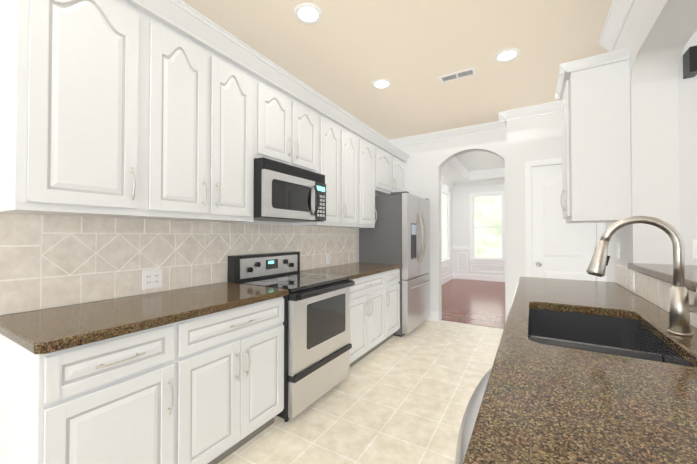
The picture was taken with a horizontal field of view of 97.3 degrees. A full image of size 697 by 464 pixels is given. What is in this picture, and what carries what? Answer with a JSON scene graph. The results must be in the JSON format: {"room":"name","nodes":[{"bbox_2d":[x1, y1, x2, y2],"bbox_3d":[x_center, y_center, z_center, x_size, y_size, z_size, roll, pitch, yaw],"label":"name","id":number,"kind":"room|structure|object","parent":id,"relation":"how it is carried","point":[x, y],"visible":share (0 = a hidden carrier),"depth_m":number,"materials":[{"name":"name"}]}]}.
{"room":"kitchen","nodes":[
{"label":"kitchen","id":0,"kind":"room"},
{"bbox_2d":[5,181,453,314],"bbox_3d":[0.031,-0.230,4.159,0.150,3.100,12.050,0,-1,31],"label":"wall","id":1,"kind":"structure","parent":0,"point":[444,186],"depth_m":8.66,"materials":[{"name":"paint"}]},
{"bbox_2d":[0,213,356,314],"bbox_3d":[-0.720,0.158,2.745,0.010,0.460,3.262,0,-1,31],"label":"backsplash","id":2,"kind":"structure","parent":1,"relation":"attached to","point":[48,261],"depth_m":1.77,"materials":[{"name":"tile"}]},
{"bbox_2d":[142,269,161,289],"bbox_3d":[-1.216,0.292,1.903,0.007,0.114,0.116,0,-1,31],"label":"electrical outlet","id":3,"kind":"object","parent":2,"relation":"attached to","point":[151,279],"visible":1,"depth_m":1.90,"materials":[{"name":"white plastic"}]},
{"bbox_2d":[326,254,329,263],"bbox_3d":[-0.234,0.313,3.541,0.007,0.114,0.070,0,-1,31],"label":"electrical outlet","id":4,"kind":"object","parent":2,"relation":"attached to","point":[327,258],"visible":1,"depth_m":3.53,"materials":[{"name":"white plastic"}]},
{"bbox_2d":[0,0,409,227],"bbox_3d":[-0.318,-0.641,3.047,0.397,1.155,4.318,0,-1,31],"label":"upper cabinet","id":5,"kind":"object","parent":1,"relation":"attached to","point":[155,109],"visible":0.98,"depth_m":1.62,"materials":[{"name":"paint"}]},
{"bbox_2d":[254,157,325,221],"bbox_3d":[-0.547,-0.313,2.580,0.474,0.426,0.757,0,-1,31],"label":"microwave","id":6,"kind":"object","parent":5,"relation":"attached to","point":[283,192],"visible":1,"depth_m":2.38,"materials":[{"name":"silver metal"}]},
{"bbox_2d":[441,188,450,265],"bbox_3d":[2.601,-0.132,8.330,0.130,2.010,1.070,0,-1,31],"label":"dining room window","id":7,"kind":"structure","parent":1,"relation":"in","point":[445,199],"depth_m":8.45,"materials":[{"name":"paint"}]},
{"bbox_2d":[441,175,455,284],"bbox_3d":[1.941,-0.042,7.121,0.080,2.800,4.700,0,-1,31],"label":"trim","id":8,"kind":"structure","parent":1,"relation":"attached to","point":[443,179],"depth_m":8.60,"materials":[{"name":"paint"}]},
{"bbox_2d":[218,320,503,463],"bbox_3d":[1.538,1.323,0.380,6.700,0.100,7.150,0,-1,31],"label":"floor","id":9,"kind":"structure","parent":0,"point":[404,399],"depth_m":2.24,"materials":[{"name":"tile"}]},
{"bbox_2d":[0,321,183,463],"bbox_3d":[-1.177,0.848,1.377,0.622,0.876,0.460,0,-1,31],"label":"base cabinet","id":10,"kind":"object","parent":9,"relation":"on","point":[115,400],"depth_m":1.19,"materials":[{"name":"paint"}]},
{"bbox_2d":[0,282,288,353],"bbox_3d":[-0.981,0.394,1.679,0.649,0.040,1.206,0,-1,31],"label":"countertop","id":11,"kind":"structure","parent":10,"relation":"on","point":[47,330],"depth_m":1.39,"materials":[{"name":"stone"}]},
{"bbox_2d":[180,296,283,463],"bbox_3d":[-0.872,0.854,1.886,0.622,0.876,0.727,0,-1,31],"label":"base cabinet","id":12,"kind":"object","parent":9,"relation":"on","point":[207,389],"depth_m":1.68,"materials":[{"name":"paint"}]},
{"bbox_2d":[227,251,354,421],"bbox_3d":[-0.430,0.742,2.496,0.715,1.115,0.759,0,-1,31],"label":"range","id":13,"kind":"object","parent":9,"relation":"on","point":[317,344],"visible":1,"depth_m":2.32,"materials":[{"name":"silver metal"}]},
{"bbox_2d":[350,271,387,366],"bbox_3d":[-0.071,0.871,3.220,0.619,0.876,0.842,0,-1,31],"label":"base cabinet","id":14,"kind":"object","parent":9,"relation":"on","point":[369,294],"depth_m":3.07,"materials":[{"name":"paint"}]},
{"bbox_2d":[300,262,401,279],"bbox_3d":[0.059,0.416,3.414,0.649,0.040,1.301,0,-1,31],"label":"countertop","id":15,"kind":"structure","parent":14,"relation":"on","point":[355,270],"depth_m":3.22,"materials":[{"name":"stone"}]},
{"bbox_2d":[388,268,399,339],"bbox_3d":[0.262,0.878,3.776,0.619,0.876,0.456,0,-1,31],"label":"base cabinet","id":16,"kind":"object","parent":9,"relation":"on","point":[393,275],"depth_m":3.65,"materials":[{"name":"paint"}]},
{"bbox_2d":[359,191,429,336],"bbox_3d":[0.717,0.412,4.352,0.760,1.822,0.968,0,-1,31],"label":"refrigerator","id":17,"kind":"object","parent":9,"relation":"on","point":[399,233],"visible":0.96,"depth_m":3.96,"materials":[{"name":"silver metal"}]},
{"bbox_2d":[455,368,491,463],"bbox_3d":[0.578,0.841,0.588,0.675,0.868,0.602,0,-1,31],"label":"dishwasher","id":18,"kind":"object","parent":9,"relation":"on","point":[469,418],"visible":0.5,"depth_m":0.68,"materials":[{"name":"silver metal"}]},
{"bbox_3d":[0.506,0.836,0.415,0.660,0.875,4.840,0,-1,31],"label":"base cabinet","id":19,"kind":"object","parent":9,"relation":"on","visible":0},
{"bbox_2d":[463,277,696,463],"bbox_3d":[0.503,0.378,0.401,0.639,0.040,4.902,0,-1,31],"label":"countertop","id":20,"kind":"structure","parent":19,"relation":"on","point":[545,404],"depth_m":0.68,"materials":[{"name":"stone"}]},
{"bbox_2d":[529,309,693,366],"bbox_3d":[0.974,0.514,1.235,0.457,0.209,0.772,0,-1,31],"label":"sink basin","id":21,"kind":"object","parent":20,"relation":"in","point":[619,336],"visible":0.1,"depth_m":1.48,"materials":[{"name":"grey"}]},
{"bbox_2d":[586,216,696,335],"bbox_3d":[1.107,0.153,1.160,0.331,0.428,0.062,0,-1,31],"label":"faucet","id":22,"kind":"object","parent":20,"relation":"on","point":[681,308],"visible":1,"depth_m":1.11,"materials":[{"name":"silver metal"}]},
{"bbox_2d":[181,0,612,183],"bbox_3d":[2.759,-1.676,2.455,6.700,0.350,11.900,0,-1,31],"label":"ceiling","id":23,"kind":"structure","parent":0,"point":[344,54],"depth_m":2.55,"materials":[{"name":"paint"}]},
{"bbox_2d":[294,3,322,23],"bbox_3d":[-0.277,-1.500,2.115,0.196,0.008,0.196,0,-1,31],"label":"recessed light","id":24,"kind":"object","parent":23,"relation":"in","point":[307,13],"visible":1,"depth_m":2.11,"materials":[{"name":"white plastic"}]},
{"bbox_2d":[372,79,390,88],"bbox_3d":[0.332,-1.488,3.091,0.196,0.008,0.196,0,-1,31],"label":"recessed light","id":25,"kind":"object","parent":23,"relation":"in","point":[381,83],"visible":1,"depth_m":3.07,"materials":[{"name":"white plastic"}]},
{"bbox_2d":[438,67,476,82],"bbox_3d":[1.036,-1.492,2.925,0.330,0.006,0.125,0,-1,31],"label":"ceiling vent","id":26,"kind":"object","parent":23,"relation":"in","point":[457,75],"visible":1,"depth_m":2.92,"materials":[{"name":"white plastic"}]},
{"bbox_2d":[494,48,519,61],"bbox_3d":[1.344,-1.494,2.601,0.196,0.008,0.196,0,-1,31],"label":"recessed light","id":27,"kind":"object","parent":23,"relation":"in","point":[507,55],"visible":1,"depth_m":2.59,"materials":[{"name":"white plastic"}]},
{"bbox_2d":[397,129,507,320],"bbox_3d":[1.420,-0.074,4.607,2.070,2.800,0.150,0,-1,31],"label":"wall","id":28,"kind":"structure","parent":0,"point":[426,162],"depth_m":4.59,"materials":[{"name":"paint"}]},
{"bbox_2d":[427,311,505,322],"bbox_3d":[1.442,1.235,3.703,2.720,0.160,1.650,0,-1,31],"label":"baseboard","id":29,"kind":"structure","parent":28,"relation":"attached to","point":[434,316],"depth_m":4.57,"materials":[{"name":"paint"}]},
{"bbox_2d":[441,279,504,328],"bbox_3d":[3.400,1.397,6.308,4.200,0.102,4.965,0,-1,31],"label":"floor","id":30,"kind":"structure","parent":0,"point":[476,302],"depth_m":5.84,"materials":[{"name":"red wood"}]},
{"bbox_2d":[453,184,504,276],"bbox_3d":[4.711,-0.177,8.291,3.570,3.100,0.150,0,-1,31],"label":"wall","id":31,"kind":"structure","parent":0,"point":[459,217],"depth_m":8.97,"materials":[{"name":"paint"}]},
{"bbox_2d":[455,180,504,281],"bbox_3d":[4.664,-0.029,8.182,3.480,2.800,0.080,0,-1,31],"label":"trim","id":32,"kind":"structure","parent":31,"relation":"attached to","point":[469,276],"depth_m":8.76,"materials":[{"name":"paint"}]},
{"bbox_2d":[469,191,504,263],"bbox_3d":[3.938,-0.127,8.683,0.980,2.010,0.130,0,-1,31],"label":"dining room window","id":33,"kind":"structure","parent":31,"relation":"in","point":[495,258],"depth_m":8.68,"materials":[{"name":"paint"}]},
{"bbox_2d":[507,112,606,313],"bbox_3d":[2.553,-0.086,3.648,1.160,2.800,0.330,0,-1,31],"label":"wall","id":34,"kind":"structure","parent":0,"point":[538,137],"depth_m":3.73,"materials":[{"name":"paint"}]},
{"bbox_2d":[532,164,595,280],"bbox_3d":[2.458,0.260,3.514,0.602,2.088,0.100,0,-1,31],"label":"pantry door","id":35,"kind":"structure","parent":34,"relation":"in","point":[562,248],"depth_m":3.57,"materials":[{"name":"paint"}]},
{"bbox_2d":[525,158,604,281],"bbox_3d":[2.451,0.230,3.502,0.740,2.165,0.018,0,-1,31],"label":"door frame","id":36,"kind":"structure","parent":34,"relation":"attached to","point":[528,209],"depth_m":3.67,"materials":[{"name":"paint"}]},
{"bbox_2d":[606,0,696,327],"bbox_3d":[1.140,-0.126,0.502,0.350,2.800,6.520,0,-1,31],"label":"wall","id":37,"kind":"structure","parent":0,"point":[655,35],"depth_m":1.88,"materials":[{"name":"paint"}]},
{"bbox_2d":[173,0,634,146],"bbox_3d":[0.028,-1.465,1.378,2.720,0.100,6.850,0,-1,31],"label":"crown molding","id":38,"kind":"structure","parent":37,"relation":"attached to","point":[618,14],"depth_m":3.54,"materials":[{"name":"paint"}]},
{"bbox_2d":[555,47,630,222],"bbox_3d":[1.759,-0.619,2.252,0.374,1.090,0.534,0,-1,31],"label":"upper cabinet","id":39,"kind":"object","parent":37,"relation":"attached to","point":[592,93],"visible":1,"depth_m":2.05,"materials":[{"name":"paint"}]},
{"bbox_2d":[616,243,618,258],"bbox_3d":[1.964,0.136,2.244,0.012,0.114,0.070,0,-1,31],"label":"light switch","id":40,"kind":"object","parent":37,"relation":"attached to","point":[617,250],"visible":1,"depth_m":2.23,"materials":[{"name":"white plastic"}]},
{"bbox_2d":[615,264,696,326],"bbox_3d":[0.775,0.286,0.237,0.008,0.140,4.900,0,-1,31],"label":"backsplash","id":41,"kind":"structure","parent":37,"relation":"attached to","point":[653,290],"depth_m":1.62,"materials":[{"name":"tile"}]},
{"bbox_2d":[630,271,634,290],"bbox_3d":[1.771,0.304,1.914,0.007,0.114,0.070,0,-1,31],"label":"electrical outlet","id":42,"kind":"object","parent":41,"relation":"attached to","point":[632,280],"visible":1,"depth_m":1.90,"materials":[{"name":"white plastic"}]},
{"bbox_2d":[627,263,696,291],"bbox_3d":[0.960,0.194,0.207,0.400,0.040,3.816,0,-1,31],"label":"bar","id":43,"kind":"object","parent":37,"relation":"on","point":[663,272],"visible":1,"depth_m":1.51,"materials":[{"name":"stone"}]},
{"bbox_2d":[683,45,696,78],"bbox_3d":[1.988,-0.982,1.775,0.048,0.145,0.096,0,-1,31],"label":"speaker","id":44,"kind":"object","parent":37,"relation":"attached to","point":[690,62],"visible":1,"depth_m":1.75},
{"bbox_2d":[678,30,696,264],"bbox_3d":[3.552,-0.120,0.957,3.600,2.800,0.120,0,-1,31],"label":"wall","id":45,"kind":"structure","parent":0,"point":[687,108],"depth_m":1.81,"materials":[{"name":"paint"}]},
{"bbox_2d":[693,239,696,258],"bbox_3d":[2.068,0.100,1.766,0.116,0.114,0.012,0,-1,31],"label":"light switch","id":46,"kind":"object","parent":45,"relation":"attached to","point":[694,248],"visible":1,"depth_m":1.79,"materials":[{"name":"white plastic"}]},
{"label":"outside","id":47,"kind":"structure","parent":0,"visible":0},
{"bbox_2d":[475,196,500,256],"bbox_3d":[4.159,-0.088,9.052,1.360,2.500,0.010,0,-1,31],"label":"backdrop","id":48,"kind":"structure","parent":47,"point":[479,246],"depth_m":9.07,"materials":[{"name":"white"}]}
]}

